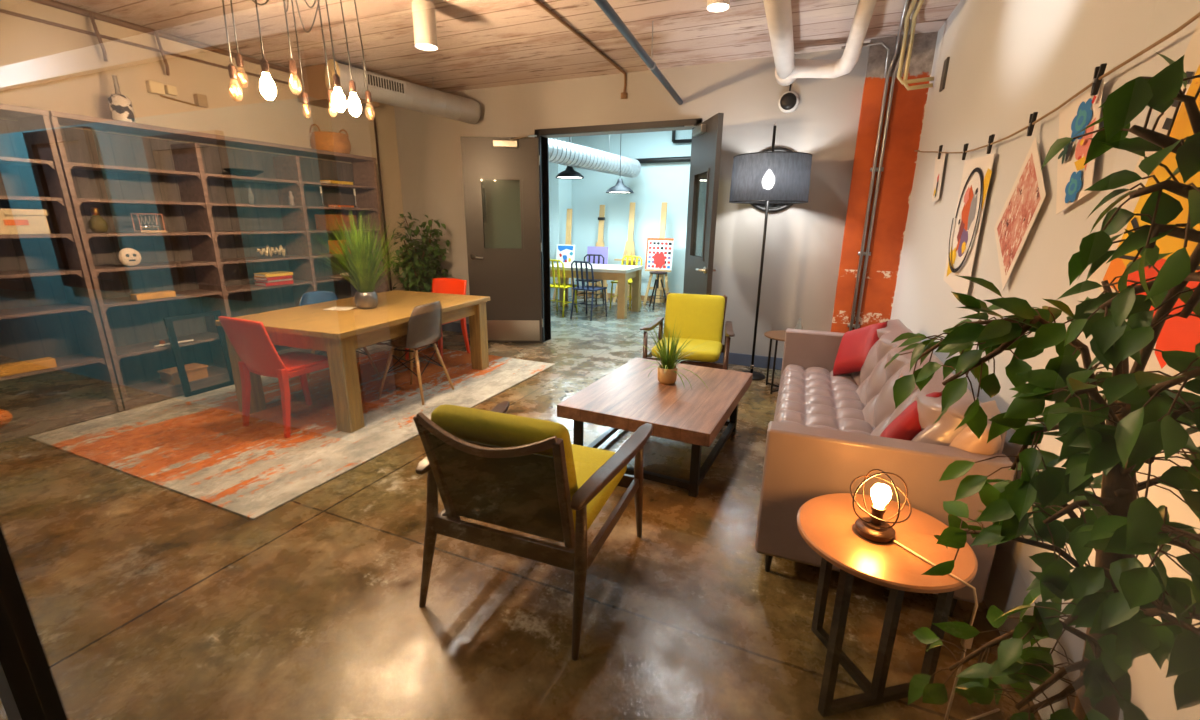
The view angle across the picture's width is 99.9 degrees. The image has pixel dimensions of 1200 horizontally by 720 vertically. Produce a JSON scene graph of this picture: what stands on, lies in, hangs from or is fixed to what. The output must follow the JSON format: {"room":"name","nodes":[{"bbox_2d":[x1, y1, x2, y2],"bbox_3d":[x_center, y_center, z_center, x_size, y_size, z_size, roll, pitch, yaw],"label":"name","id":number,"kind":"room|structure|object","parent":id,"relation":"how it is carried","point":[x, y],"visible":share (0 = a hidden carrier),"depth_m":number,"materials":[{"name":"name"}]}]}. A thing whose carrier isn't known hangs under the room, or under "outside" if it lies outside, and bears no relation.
{"room":"lounge","nodes":[
{"label":"lounge","id":0,"kind":"room"},
{"bbox_2d":[0,0,409,290],"bbox_3d":[-3.653,-1.307,4.497,0.150,2.950,5.250,7,17,23],"label":"wall","id":1,"kind":"structure","parent":0,"point":[43,66],"depth_m":4.16,"materials":[{"name":"beige paint"}]},
{"bbox_2d":[0,523,68,719],"bbox_3d":[-1.858,-0.323,1.094,5.980,2.900,0.060,7,17,23],"label":"window","id":2,"kind":"structure","parent":1,"relation":"in","point":[28,687],"depth_m":1.05,"materials":[{"name":"black"}]},
{"bbox_2d":[145,80,207,107],"bbox_3d":[-3.536,-2.222,4.226,0.060,0.128,0.420,7,17,23],"label":"wall fitting","id":3,"kind":"object","parent":1,"relation":"attached to","point":[153,87],"visible":1,"depth_m":4.16,"materials":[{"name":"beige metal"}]},
{"bbox_2d":[55,0,960,91],"bbox_3d":[-0.682,-2.377,2.861,6.600,0.150,5.250,7,17,23],"label":"ceiling","id":4,"kind":"structure","parent":0,"point":[481,43],"depth_m":4.00,"materials":[{"name":"wood"}]},
{"bbox_2d":[0,0,294,85],"bbox_3d":[-3.487,-2.500,4.156,0.084,0.326,4.750,7,17,23],"label":"conduit","id":5,"kind":"object","parent":4,"relation":"attached to","point":[92,15],"visible":0.94,"depth_m":3.91,"materials":[{"name":"beige metal"}]},
{"bbox_2d":[222,0,238,95],"bbox_3d":[-2.018,-1.841,2.702,0.068,0.830,0.068,7,17,23],"label":"pendant bulb","id":6,"kind":"object","parent":4,"relation":"hanging from","point":[232,71],"visible":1,"depth_m":2.75,"materials":[{"name":"clear glass"}]},
{"bbox_2d":[230,0,244,82],"bbox_3d":[-2.148,-1.978,2.950,0.068,0.700,0.068,7,17,23],"label":"pendant bulb","id":7,"kind":"object","parent":4,"relation":"hanging from","point":[238,57],"visible":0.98,"depth_m":2.98,"materials":[{"name":"clear glass"}]},
{"bbox_2d":[255,0,275,99],"bbox_3d":[-1.834,-1.843,2.697,0.078,0.820,0.078,7,17,23],"label":"pendant bulb","id":8,"kind":"object","parent":4,"relation":"hanging from","point":[267,86],"visible":1,"depth_m":2.76,"materials":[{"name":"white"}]},
{"bbox_2d":[252,0,319,32],"bbox_3d":[-1.902,-2.157,2.916,0.607,0.336,0.632,-9,18,-31],"label":"cord","id":9,"kind":"object","parent":4,"relation":"hanging from","point":[312,6],"visible":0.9,"depth_m":3.07,"materials":[{"name":"black paint"}]},
{"bbox_2d":[283,0,297,88],"bbox_3d":[-1.790,-1.929,2.880,0.068,0.750,0.068,7,17,23],"label":"pendant bulb","id":10,"kind":"object","parent":4,"relation":"hanging from","point":[292,64],"visible":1,"depth_m":2.92,"materials":[{"name":"clear glass"}]},
{"bbox_2d":[291,0,308,113],"bbox_3d":[-1.920,-1.984,3.206,0.053,0.820,0.053,7,17,23],"label":"pendant bulb","id":11,"kind":"object","parent":4,"relation":"hanging from","point":[304,95],"visible":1,"depth_m":3.25,"materials":[{"name":"clear glass"}]},
{"bbox_2d":[317,0,334,111],"bbox_3d":[-1.695,-1.948,3.103,0.053,0.830,0.053,7,17,23],"label":"pendant bulb","id":12,"kind":"object","parent":4,"relation":"hanging from","point":[330,91],"visible":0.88,"depth_m":3.14,"materials":[{"name":"clear glass"}]},
{"bbox_2d":[325,0,345,111],"bbox_3d":[-1.570,-1.903,2.945,0.078,0.830,0.078,7,17,23],"label":"pendant bulb","id":13,"kind":"object","parent":4,"relation":"hanging from","point":[338,99],"visible":1,"depth_m":3.00,"materials":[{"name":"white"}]},
{"bbox_2d":[295,62,379,110],"bbox_3d":[-2.687,-2.787,5.169,0.600,0.310,0.480,7,17,23],"label":"duct plenum","id":14,"kind":"object","parent":4,"relation":"attached to","point":[315,87],"visible":0.38,"depth_m":5.00,"materials":[{"name":"beige metal"}]},
{"bbox_2d":[340,0,360,115],"bbox_3d":[-1.536,-1.936,3.068,0.078,0.830,0.078,7,17,23],"label":"pendant bulb","id":15,"kind":"object","parent":4,"relation":"hanging from","point":[354,106],"visible":1,"depth_m":3.13,"materials":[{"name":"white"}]},
{"bbox_2d":[354,0,371,115],"bbox_3d":[-1.574,-2.034,3.364,0.067,0.800,0.067,-5,16,-21],"label":"pendant bulb","id":16,"kind":"object","parent":4,"relation":"hanging from","point":[368,98],"visible":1,"depth_m":3.39,"materials":[{"name":"clear glass"}]},
{"bbox_2d":[372,108,391,290],"bbox_3d":[-2.673,-1.789,6.235,0.024,2.780,0.024,7,17,23],"label":"pipe","id":17,"kind":"object","parent":4,"relation":"attached to","point":[373,109],"visible":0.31,"depth_m":6.14,"materials":[{"name":"brown"}]},
{"bbox_2d":[325,59,480,123],"bbox_3d":[-1.936,-2.745,5.178,0.281,0.399,1.599,14,20,40],"label":"air duct","id":18,"kind":"object","parent":4,"relation":"hanging from","point":[391,91],"visible":0.9,"depth_m":5.04,"materials":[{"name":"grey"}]},
{"bbox_2d":[362,73,406,94],"bbox_3d":[-2.069,-2.658,4.860,0.030,0.120,0.419,14,20,40],"label":"grille","id":19,"kind":"object","parent":18,"relation":"attached to","point":[377,83],"depth_m":4.84,"materials":[{"name":"white metal"}]},
{"bbox_2d":[412,0,437,50],"bbox_3d":[-1.204,-2.315,3.460,0.150,0.300,0.150,7,17,23],"label":"light","id":20,"kind":"object","parent":4,"relation":"attached to","point":[423,11],"visible":1,"depth_m":3.41,"materials":[{"name":"white"}]},
{"bbox_2d":[533,0,626,98],"bbox_3d":[-0.176,-2.510,4.103,0.070,0.237,2.324,7,17,21],"label":"conduit","id":21,"kind":"object","parent":4,"relation":"attached to","point":[623,94],"visible":1,"depth_m":4.15,"materials":[{"name":"metal"}]},
{"bbox_2d":[594,0,682,104],"bbox_3d":[0.161,-2.199,3.172,0.066,0.341,3.802,6,16,18],"label":"pipe","id":22,"kind":"object","parent":4,"relation":"hanging from","point":[604,5],"visible":1,"depth_m":3.43,"materials":[{"name":"grey metal"}]},
{"bbox_2d":[707,0,729,11],"bbox_3d":[0.804,-2.417,3.426,0.150,0.040,0.150,7,17,23],"label":"recessed light","id":23,"kind":"object","parent":4,"relation":"in","point":[712,5],"visible":1,"depth_m":3.43,"materials":[{"name":"white"}]},
{"bbox_2d":[763,0,876,85],"bbox_3d":[1.078,-2.042,2.547,0.695,0.290,3.950,7,17,23],"label":"ceiling pipe","id":24,"kind":"object","parent":4,"relation":"hanging from","point":[788,68],"visible":1,"depth_m":3.63,"materials":[{"name":"grey metal"}]},
{"bbox_2d":[0,296,1041,719],"bbox_3d":[-1.969,0.126,5.110,11.500,0.100,11.800,7,17,23],"label":"floor","id":25,"kind":"structure","parent":0,"point":[146,600],"depth_m":1.99,"materials":[{"name":"concrete"}]},
{"bbox_2d":[0,103,123,442],"bbox_3d":[-4.103,-0.465,2.998,0.375,2.112,1.495,7,17,23],"label":"bookcase","id":26,"kind":"object","parent":25,"relation":"on","point":[48,306],"visible":0.98,"depth_m":3.56,"materials":[{"name":"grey wood"}]},
{"bbox_2d":[0,209,50,234],"bbox_3d":[-3.857,-0.910,3.312,0.215,0.160,0.275,7,17,23],"label":"storage box","id":27,"kind":"object","parent":26,"relation":"on","point":[12,221],"visible":1,"depth_m":3.29,"materials":[{"name":"beige cardboard"}]},
{"bbox_2d":[0,357,56,376],"bbox_3d":[-3.902,0.055,3.366,0.100,0.060,0.360,8,17,25],"label":"book","id":28,"kind":"object","parent":26,"relation":"on","point":[47,362],"visible":1,"depth_m":3.39,"materials":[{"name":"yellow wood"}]},
{"bbox_2d":[48,111,390,410],"bbox_3d":[-3.257,-0.969,4.864,0.375,2.112,2.705,7,17,23],"label":"bookcase","id":29,"kind":"object","parent":25,"relation":"on","point":[216,220],"visible":0.7,"depth_m":4.36,"materials":[{"name":"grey wood"}]},
{"bbox_2d":[108,94,135,122],"bbox_3d":[-3.597,-1.944,3.774,0.132,0.337,0.132,7,17,23],"label":"figurine","id":30,"kind":"object","parent":29,"relation":"on","point":[121,109],"visible":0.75,"depth_m":3.75,"materials":[{"name":"white ceramic"}]},
{"bbox_2d":[118,248,140,265],"bbox_3d":[-3.578,-0.783,3.842,0.033,0.140,0.140,7,17,23],"label":"mask","id":31,"kind":"object","parent":29,"relation":"on","point":[126,256],"visible":1,"depth_m":3.83,"materials":[{"name":"beige ceramic"}]},
{"bbox_2d":[130,213,165,232],"bbox_3d":[-3.537,-1.073,3.948,0.100,0.144,0.170,7,17,23],"label":"cradle","id":32,"kind":"object","parent":29,"relation":"on","point":[156,226],"visible":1,"depth_m":3.93,"materials":[{"name":"silver metal"}]},
{"bbox_2d":[130,290,175,300],"bbox_3d":[-3.542,-0.513,4.000,0.090,0.045,0.260,7,17,23],"label":"book","id":33,"kind":"object","parent":29,"relation":"on","point":[159,294],"visible":1,"depth_m":3.96,"materials":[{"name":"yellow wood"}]},
{"bbox_2d":[157,363,207,384],"bbox_3d":[-3.557,0.118,4.313,0.200,0.102,0.280,7,17,23],"label":"wicker tray","id":34,"kind":"object","parent":29,"relation":"on","point":[194,371],"visible":0.82,"depth_m":4.27,"materials":[{"name":"wicker"}]},
{"bbox_2d":[223,168,263,176],"bbox_3d":[-3.207,-1.684,4.549,0.310,0.060,0.310,7,17,23],"label":"shallow bowl","id":35,"kind":"object","parent":29,"relation":"on","point":[236,171],"visible":0.83,"depth_m":4.47,"materials":[{"name":"ceramic"}]},
{"bbox_2d":[257,245,284,256],"bbox_3d":[-3.148,-1.043,4.832,0.018,0.126,0.278,7,17,23],"label":"ornament","id":36,"kind":"object","parent":29,"relation":"on","point":[271,250],"visible":1,"depth_m":4.83,"materials":[{"name":"gold metal"}]},
{"bbox_2d":[309,124,350,153],"bbox_3d":[-2.876,-2.342,5.375,0.391,0.273,0.391,7,17,23],"label":"rattan basket","id":37,"kind":"object","parent":29,"relation":"on","point":[339,142],"visible":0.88,"depth_m":5.24,"materials":[{"name":"brown wicker"}]},
{"bbox_2d":[314,214,356,230],"bbox_3d":[-2.841,-1.482,5.433,0.212,0.160,0.352,7,17,23],"label":"bin","id":38,"kind":"object","parent":29,"relation":"on","point":[320,220],"visible":0.68,"depth_m":5.30,"materials":[{"name":"wicker"}]},
{"bbox_2d":[28,341,554,519],"bbox_3d":[-2.155,0.283,4.321,2.320,0.012,3.120,7,17,23],"label":"area rug","id":39,"kind":"object","parent":25,"relation":"on","point":[199,447],"visible":0.89,"depth_m":3.48,"materials":[{"name":"fabric"}]},
{"bbox_2d":[163,310,233,396],"bbox_3d":[-3.361,-0.063,4.265,0.088,0.659,0.415,7,17,23],"label":"picture frame","id":40,"kind":"object","parent":39,"relation":"on","point":[168,323],"visible":0.93,"depth_m":4.16,"materials":[{"name":"black paint"}]},
{"bbox_2d":[218,316,328,437],"bbox_3d":[-2.231,0.059,3.580,0.480,0.816,0.583,8,17,24],"label":"dining chair","id":41,"kind":"object","parent":39,"relation":"on","point":[250,340],"visible":0.88,"depth_m":3.38,"materials":[{"name":"red plastic"}]},
{"bbox_2d":[299,291,379,381],"bbox_3d":[-2.371,-0.204,4.558,0.475,0.804,0.463,6,16,20],"label":"shell chair","id":42,"kind":"object","parent":39,"relation":"on","point":[313,297],"visible":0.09,"depth_m":4.59,"materials":[{"name":"blue plastic"}]},
{"bbox_2d":[215,290,489,432],"bbox_3d":[-1.936,-0.110,4.387,1.160,0.715,1.840,6,16,19],"label":"dining table","id":43,"kind":"object","parent":39,"relation":"on","point":[398,313],"visible":0.88,"depth_m":3.80,"materials":[{"name":"brown wood"}]},
{"bbox_2d":[285,211,416,308],"bbox_3d":[-1.881,-0.819,4.100,1.008,0.806,1.210,7,17,23],"label":"grass plant","id":44,"kind":"object","parent":43,"relation":"on","point":[362,267],"visible":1,"depth_m":4.07,"materials":[{"name":"green plant"}]},
{"bbox_2d":[377,341,453,404],"bbox_3d":[-1.553,-0.095,4.196,0.475,0.804,0.463,6,16,17],"label":"chair legs","id":45,"kind":"object","parent":39,"relation":"on","point":[411,350],"visible":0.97,"depth_m":4.16,"materials":[{"name":"brown wood"}]},
{"bbox_2d":[405,278,469,363],"bbox_3d":[-1.746,-0.443,5.423,0.480,0.816,0.583,6,16,19],"label":"dining chair","id":46,"kind":"object","parent":39,"relation":"on","point":[439,285],"visible":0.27,"depth_m":5.54,"materials":[{"name":"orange plastic"}]},
{"bbox_2d":[373,212,451,339],"bbox_3d":[-2.237,-1.034,6.234,0.859,1.533,0.787,-2,16,-11],"label":"leafy plant","id":47,"kind":"object","parent":25,"relation":"on","point":[421,276],"visible":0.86,"depth_m":6.06,"materials":[{"name":"green plant"}]},
{"bbox_2d":[413,401,652,660],"bbox_3d":[-0.250,0.509,2.069,0.776,0.821,0.797,7,16,20],"label":"lounge armchair","id":48,"kind":"object","parent":25,"relation":"on","point":[495,467],"visible":1,"depth_m":1.76,"materials":[{"name":"brown wood"}]},
{"bbox_2d":[431,404,577,528],"bbox_3d":[-0.333,0.391,1.813,0.530,0.460,0.197,7,16,20],"label":"cushion","id":49,"kind":"object","parent":48,"relation":"on","point":[526,491],"depth_m":1.73,"materials":[{"name":"yellow fabric"}]},
{"bbox_2d":[571,444,626,529],"bbox_3d":[-0.224,0.513,2.140,0.560,0.130,0.579,7,16,20],"label":"seat cushion","id":50,"kind":"object","parent":48,"relation":"on","point":[587,460],"depth_m":2.13,"materials":[{"name":"yellow fabric"}]},
{"bbox_2d":[552,209,574,302],"bbox_3d":[-0.582,-1.904,9.236,0.485,1.667,0.401,7,17,23],"label":"easel","id":51,"kind":"object","parent":25,"relation":"on","point":[569,211],"visible":0.41,"depth_m":9.13,"materials":[{"name":"brown wood"}]},
{"bbox_2d":[556,244,574,262],"bbox_3d":[-0.628,-1.877,9.134,0.360,0.419,0.070,7,17,23],"label":"painting","id":52,"kind":"object","parent":51,"relation":"on","point":[565,253],"visible":0.79,"depth_m":9.11,"materials":[{"name":"white paper"}]},
{"bbox_2d":[550,259,577,316],"bbox_3d":[-0.639,-1.167,8.025,0.406,0.881,0.465,8,17,25],"label":"chair","id":53,"kind":"object","parent":25,"relation":"on","point":[564,286],"visible":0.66,"depth_m":7.84,"materials":[{"name":"yellow paint"}]},
{"bbox_2d":[570,261,606,320],"bbox_3d":[-0.170,-1.090,7.765,0.406,0.881,0.465,10,18,31],"label":"chair","id":54,"kind":"object","parent":25,"relation":"on","point":[587,287],"visible":1,"depth_m":7.60,"materials":[{"name":"blue paint"}]},
{"bbox_2d":[575,254,603,305],"bbox_3d":[-0.173,-1.412,8.934,0.406,0.881,0.464,6,16,17],"label":"chair","id":55,"kind":"object","parent":25,"relation":"on","point":[589,255],"visible":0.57,"depth_m":9.00,"materials":[{"name":"black paint"}]},
{"bbox_2d":[550,262,642,318],"bbox_3d":[-0.145,-1.168,8.287,1.500,0.750,0.850,7,17,21],"label":"table","id":56,"kind":"object","parent":25,"relation":"on","point":[620,273],"visible":0.71,"depth_m":7.91,"materials":[{"name":"brown wood"}]},
{"bbox_2d":[585,205,607,301],"bbox_3d":[0.008,-1.989,9.420,0.485,1.747,0.401,7,17,23],"label":"easel","id":57,"kind":"object","parent":25,"relation":"on","point":[601,218],"visible":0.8,"depth_m":9.33,"materials":[{"name":"brown wood"}]},
{"bbox_2d":[587,246,608,263],"bbox_3d":[-0.044,-1.911,9.320,0.420,0.360,0.063,7,17,23],"label":"painting","id":58,"kind":"object","parent":57,"relation":"on","point":[604,251],"visible":0.63,"depth_m":9.29,"materials":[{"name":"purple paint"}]},
{"bbox_2d":[609,256,641,310],"bbox_3d":[0.454,-1.333,8.672,0.406,0.881,0.464,9,17,28],"label":"chair","id":59,"kind":"object","parent":25,"relation":"on","point":[636,257],"visible":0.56,"depth_m":8.65,"materials":[{"name":"yellow paint"}]},
{"bbox_2d":[613,202,639,302],"bbox_3d":[0.548,-1.940,9.188,0.485,1.786,0.401,7,17,23],"label":"easel","id":60,"kind":"object","parent":25,"relation":"on","point":[629,249],"visible":0.6,"depth_m":9.11,"materials":[{"name":"brown wood"}]},
{"bbox_2d":[557,358,752,496],"bbox_3d":[0.415,0.378,3.306,0.900,0.420,1.200,8,17,25],"label":"coffee table","id":61,"kind":"object","parent":25,"relation":"on","point":[626,398],"visible":0.93,"depth_m":2.98,"materials":[{"name":"brown wood"}]},
{"bbox_2d":[641,320,707,388],"bbox_3d":[0.423,-0.022,3.281,0.529,0.511,0.573,-7,17,-26],"label":"spider plant","id":62,"kind":"object","parent":61,"relation":"on","point":[667,371],"visible":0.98,"depth_m":3.28,"materials":[{"name":"green plant"}]},
{"bbox_2d":[643,202,670,304],"bbox_3d":[1.089,-1.871,8.962,0.485,1.786,0.401,7,17,23],"label":"easel","id":63,"kind":"object","parent":25,"relation":"on","point":[659,291],"visible":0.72,"depth_m":8.92,"materials":[{"name":"brown wood"}]},
{"bbox_2d":[645,238,673,269],"bbox_3d":[1.039,-1.861,8.846,0.480,0.539,0.099,7,17,23],"label":"painting","id":64,"kind":"object","parent":63,"relation":"on","point":[659,251],"visible":1,"depth_m":8.83,"materials":[{"name":"white paper"}]},
{"bbox_2d":[648,271,666,309],"bbox_3d":[0.985,-1.191,8.652,0.373,0.634,0.370,7,17,23],"label":"stool","id":65,"kind":"object","parent":25,"relation":"on","point":[656,283],"visible":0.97,"depth_m":8.63,"materials":[{"name":"black paint"}]},
{"bbox_2d":[640,292,734,369],"bbox_3d":[0.790,-0.136,4.457,0.776,0.821,0.797,5,16,16],"label":"lounge armchair","id":66,"kind":"object","parent":25,"relation":"on","point":[701,316],"visible":0.86,"depth_m":4.53,"materials":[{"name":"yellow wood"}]},
{"bbox_2d":[652,337,721,361],"bbox_3d":[0.769,-0.097,4.397,0.560,0.130,0.579,5,16,16],"label":"seat cushion","id":67,"kind":"object","parent":66,"relation":"on","point":[710,351],"depth_m":4.19,"materials":[{"name":"yellow fabric"}]},
{"bbox_2d":[663,293,724,341],"bbox_3d":[0.859,-0.369,4.623,0.530,0.460,0.197,5,16,16],"label":"cushion","id":68,"kind":"object","parent":66,"relation":"on","point":[701,316],"depth_m":4.57,"materials":[{"name":"yellow fabric"}]},
{"bbox_2d":[729,123,812,380],"bbox_3d":[1.495,-0.943,4.636,0.678,2.290,0.678,7,17,23],"label":"floor lamp","id":69,"kind":"object","parent":25,"relation":"on","point":[773,177],"visible":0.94,"depth_m":4.21,"materials":[{"name":"grey fabric"}]},
{"bbox_2d":[764,330,785,393],"bbox_3d":[1.656,0.026,4.480,0.420,0.510,0.420,7,17,23],"label":"side table","id":70,"kind":"object","parent":25,"relation":"on","point":[778,335],"visible":0.39,"depth_m":4.43,"materials":[{"name":"brown wood"}]},
{"bbox_2d":[755,319,1015,616],"bbox_3d":[1.409,0.306,2.840,0.800,0.835,2.120,7,16,21],"label":"tufted sofa","id":71,"kind":"object","parent":25,"relation":"on","point":[825,431],"visible":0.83,"depth_m":1.98,"materials":[{"name":"beige leather"}]},
{"bbox_2d":[774,364,874,434],"bbox_3d":[1.343,0.337,2.876,0.660,0.135,1.896,7,16,21],"label":"seat cushion","id":72,"kind":"object","parent":71,"relation":"on","point":[810,395],"depth_m":3.02,"materials":[{"name":"beige leather"}]},
{"bbox_2d":[833,321,887,375],"bbox_3d":[1.756,-0.071,3.414,0.236,0.424,0.448,-5,16,-21],"label":"throw pillow","id":73,"kind":"object","parent":71,"relation":"on","point":[855,345],"visible":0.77,"depth_m":3.36,"materials":[{"name":"fabric"}]},
{"bbox_2d":[880,390,942,440],"bbox_3d":[1.292,0.299,2.107,0.205,0.424,0.442,12,19,34],"label":"throw pillow","id":74,"kind":"object","parent":71,"relation":"on","point":[906,425],"visible":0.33,"depth_m":1.99,"materials":[{"name":"fabric"}]},
{"bbox_2d":[949,400,1001,454],"bbox_3d":[1.395,0.350,1.938,0.212,0.349,0.376,12,19,35],"label":"throw pillow","id":75,"kind":"object","parent":71,"relation":"on","point":[966,440],"visible":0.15,"depth_m":1.78,"materials":[{"name":"beige leather"}]},
{"bbox_2d":[797,493,977,716],"bbox_3d":[0.848,0.789,1.598,0.476,0.550,0.476,7,17,23],"label":"side table","id":76,"kind":"object","parent":25,"relation":"on","point":[826,523],"visible":0.91,"depth_m":1.51,"materials":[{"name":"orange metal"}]},
{"bbox_2d":[850,469,999,719],"bbox_3d":[0.968,0.720,1.469,0.511,0.753,0.238,7,17,23],"label":"table lamp","id":77,"kind":"object","parent":76,"relation":"on","point":[873,528],"visible":0.96,"depth_m":1.48,"materials":[{"name":"brown metal"}]},
{"bbox_2d":[870,503,885,525],"bbox_3d":[0.829,0.464,1.507,0.038,0.056,0.037,7,17,23],"label":"socket","id":78,"kind":"object","parent":77,"relation":"attached to","point":[878,511],"depth_m":1.50,"materials":[{"name":"brown metal"}]},
{"bbox_2d":[884,52,1199,719],"bbox_3d":[0.717,0.446,0.805,0.553,1.629,0.604,7,17,23],"label":"ficus tree","id":79,"kind":"object","parent":25,"relation":"on","point":[1118,599],"visible":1,"depth_m":0.69,"materials":[{"name":"green plant"}]},
{"bbox_2d":[549,137,571,298],"bbox_3d":[-1.122,-2.841,9.708,1.030,3.200,0.530,7,17,23],"label":"pier","id":80,"kind":"object","parent":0,"point":[560,190],"visible":0.07,"depth_m":9.37,"materials":[{"name":"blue paint"}]},
{"bbox_2d":[394,46,868,357],"bbox_3d":[0.140,-1.564,5.592,5.900,2.950,0.150,7,17,23],"label":"wall","id":81,"kind":"structure","parent":0,"point":[803,243],"depth_m":5.03,"materials":[{"name":"grey paint"}]},
{"bbox_2d":[461,135,542,341],"bbox_3d":[-1.114,-1.347,5.847,0.864,2.345,0.166,1,15,2],"label":"door","id":82,"kind":"structure","parent":81,"relation":"in","point":[511,277],"depth_m":5.86,"materials":[{"name":"grey paint"}]},
{"bbox_2d":[442,322,782,369],"bbox_3d":[-0.189,-0.217,6.010,5.290,0.125,0.016,7,17,23],"label":"baseboard","id":83,"kind":"structure","parent":81,"relation":"attached to","point":[734,358],"depth_m":5.29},
{"bbox_2d":[534,118,702,341],"bbox_3d":[0.158,-1.306,5.647,1.878,2.424,0.200,7,17,23],"label":"trim","id":84,"kind":"structure","parent":81,"relation":"attached to","point":[669,123],"depth_m":5.69,"materials":[{"name":"black metal"}]},
{"bbox_2d":[683,113,723,361],"bbox_3d":[0.925,-1.048,4.846,0.166,2.346,0.753,-3,16,-12],"label":"door","id":85,"kind":"structure","parent":81,"relation":"in","point":[706,143],"depth_m":4.59,"materials":[{"name":"grey paint"}]},
{"bbox_2d":[751,147,793,212],"bbox_3d":[1.645,-1.697,4.766,0.584,0.584,0.042,7,17,23],"label":"round mirror","id":86,"kind":"object","parent":81,"relation":"attached to","point":[773,208],"visible":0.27,"depth_m":4.80,"materials":[{"name":"black paint"}]},
{"bbox_2d":[778,84,798,112],"bbox_3d":[1.701,-2.386,4.535,0.176,0.288,0.075,7,17,23],"label":"wall speaker","id":87,"kind":"object","parent":81,"relation":"attached to","point":[788,102],"visible":0.98,"depth_m":4.53,"materials":[{"name":"white paint"}]},
{"bbox_2d":[572,130,691,296],"bbox_3d":[0.841,-2.744,9.252,5.000,3.300,0.150,7,17,23],"label":"wall","id":88,"kind":"structure","parent":0,"point":[655,184],"depth_m":9.21,"materials":[{"name":"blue paint"}]},
{"bbox_2d":[636,130,691,163],"bbox_3d":[1.212,-3.737,8.663,3.700,0.665,0.090,7,17,23],"label":"pipe","id":89,"kind":"object","parent":88,"relation":"attached to","point":[683,158],"visible":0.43,"depth_m":8.67,"materials":[{"name":"black metal"}]},
{"bbox_2d":[831,31,937,332],"bbox_3d":[2.446,-1.199,4.458,0.500,2.900,0.180,7,17,23],"label":"column","id":90,"kind":"structure","parent":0,"point":[907,112],"depth_m":4.29,"materials":[{"name":"orange paint"}]},
{"bbox_2d":[848,0,917,330],"bbox_3d":[2.115,-1.039,3.860,0.126,2.863,1.221,7,17,23],"label":"vertical conduit","id":91,"kind":"object","parent":90,"relation":"attached to","point":[880,168],"visible":0.77,"depth_m":4.26,"materials":[{"name":"grey metal"}]},
{"bbox_2d":[890,0,1199,719],"bbox_3d":[1.463,-0.337,1.191,0.150,2.950,7.456,6,16,20],"label":"wall","id":92,"kind":"structure","parent":0,"point":[1010,60],"depth_m":1.96,"materials":[{"name":"white paint"}]},
{"bbox_2d":[897,0,933,89],"bbox_3d":[1.990,-2.089,3.115,0.249,0.428,1.702,9,18,29],"label":"pipe","id":93,"kind":"object","parent":92,"relation":"attached to","point":[904,81],"visible":1,"depth_m":3.80,"materials":[{"name":"metal"}]},
{"bbox_2d":[915,12,1199,153],"bbox_3d":[1.846,-1.118,2.281,0.040,0.244,4.086,6,16,20],"label":"clothesline","id":94,"kind":"object","parent":92,"relation":"attached to","point":[1197,15],"visible":0.95,"depth_m":1.52,"materials":[{"name":"brown fabric"}]},
{"bbox_2d":[932,150,945,201],"bbox_3d":[2.256,-1.224,3.373,0.003,0.320,0.300,6,16,20],"label":"paper","id":95,"kind":"object","parent":94,"relation":"hanging from","point":[939,163],"visible":0.98,"depth_m":3.34,"materials":[{"name":"white paper"}]},
{"bbox_2d":[943,154,994,294],"bbox_3d":[1.939,-0.707,2.687,0.018,0.720,0.506,6,16,20],"label":"paper","id":96,"kind":"object","parent":94,"relation":"hanging from","point":[963,240],"visible":1,"depth_m":2.65,"materials":[{"name":"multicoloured paper"}]},
{"bbox_2d":[994,136,1045,289],"bbox_3d":[1.708,-0.590,2.066,0.002,0.600,0.466,6,16,20],"label":"paper","id":97,"kind":"object","parent":94,"relation":"hanging from","point":[1026,197],"visible":1,"depth_m":2.04,"materials":[{"name":"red paper"}]},
{"bbox_2d":[1056,79,1103,214],"bbox_3d":[1.574,-0.694,1.682,0.012,0.400,0.370,6,16,20],"label":"paper","id":98,"kind":"object","parent":94,"relation":"hanging from","point":[1073,177],"visible":0.94,"depth_m":1.66,"materials":[{"name":"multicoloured paper"}]},
{"bbox_2d":[1090,63,1106,95],"bbox_3d":[1.537,-0.864,1.557,0.018,0.084,0.045,7,17,23],"label":"peg","id":99,"kind":"object","parent":94,"relation":"attached to","point":[1099,71],"visible":0.99,"depth_m":1.55,"materials":[{"name":"black paint"}]},
{"bbox_2d":[1088,19,1199,368],"bbox_3d":[1.267,-0.334,0.934,0.035,1.018,1.135,6,16,20],"label":"print","id":100,"kind":"object","parent":92,"relation":"attached to","point":[1178,333],"visible":0.35,"depth_m":1.20,"materials":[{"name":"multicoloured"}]},
{"bbox_3d":[0.059,-3.860,7.242,5.150,0.100,3.800,7,17,23],"label":"ceiling","id":101,"kind":"structure","parent":0,"visible":0},
{"bbox_2d":[555,137,583,178],"bbox_3d":[-0.445,-3.272,7.403,0.433,1.131,0.433,7,17,23],"label":"dome pendant","id":102,"kind":"object","parent":101,"relation":"hanging from","point":[569,173],"visible":0.7,"depth_m":7.43,"materials":[{"name":"grey metal"}]},
{"bbox_2d":[548,134,640,177],"bbox_3d":[-0.130,-3.352,7.492,0.312,1.016,2.784,9,18,29],"label":"duct","id":103,"kind":"object","parent":101,"relation":"hanging from","point":[561,152],"visible":0.81,"depth_m":7.37,"materials":[{"name":"grey metal"}]},
{"bbox_2d":[606,142,633,193],"bbox_3d":[0.308,-3.181,7.482,0.433,1.331,0.433,7,17,23],"label":"dome pendant","id":104,"kind":"object","parent":101,"relation":"hanging from","point":[619,188],"visible":0.99,"depth_m":7.54,"materials":[{"name":"grey metal"}]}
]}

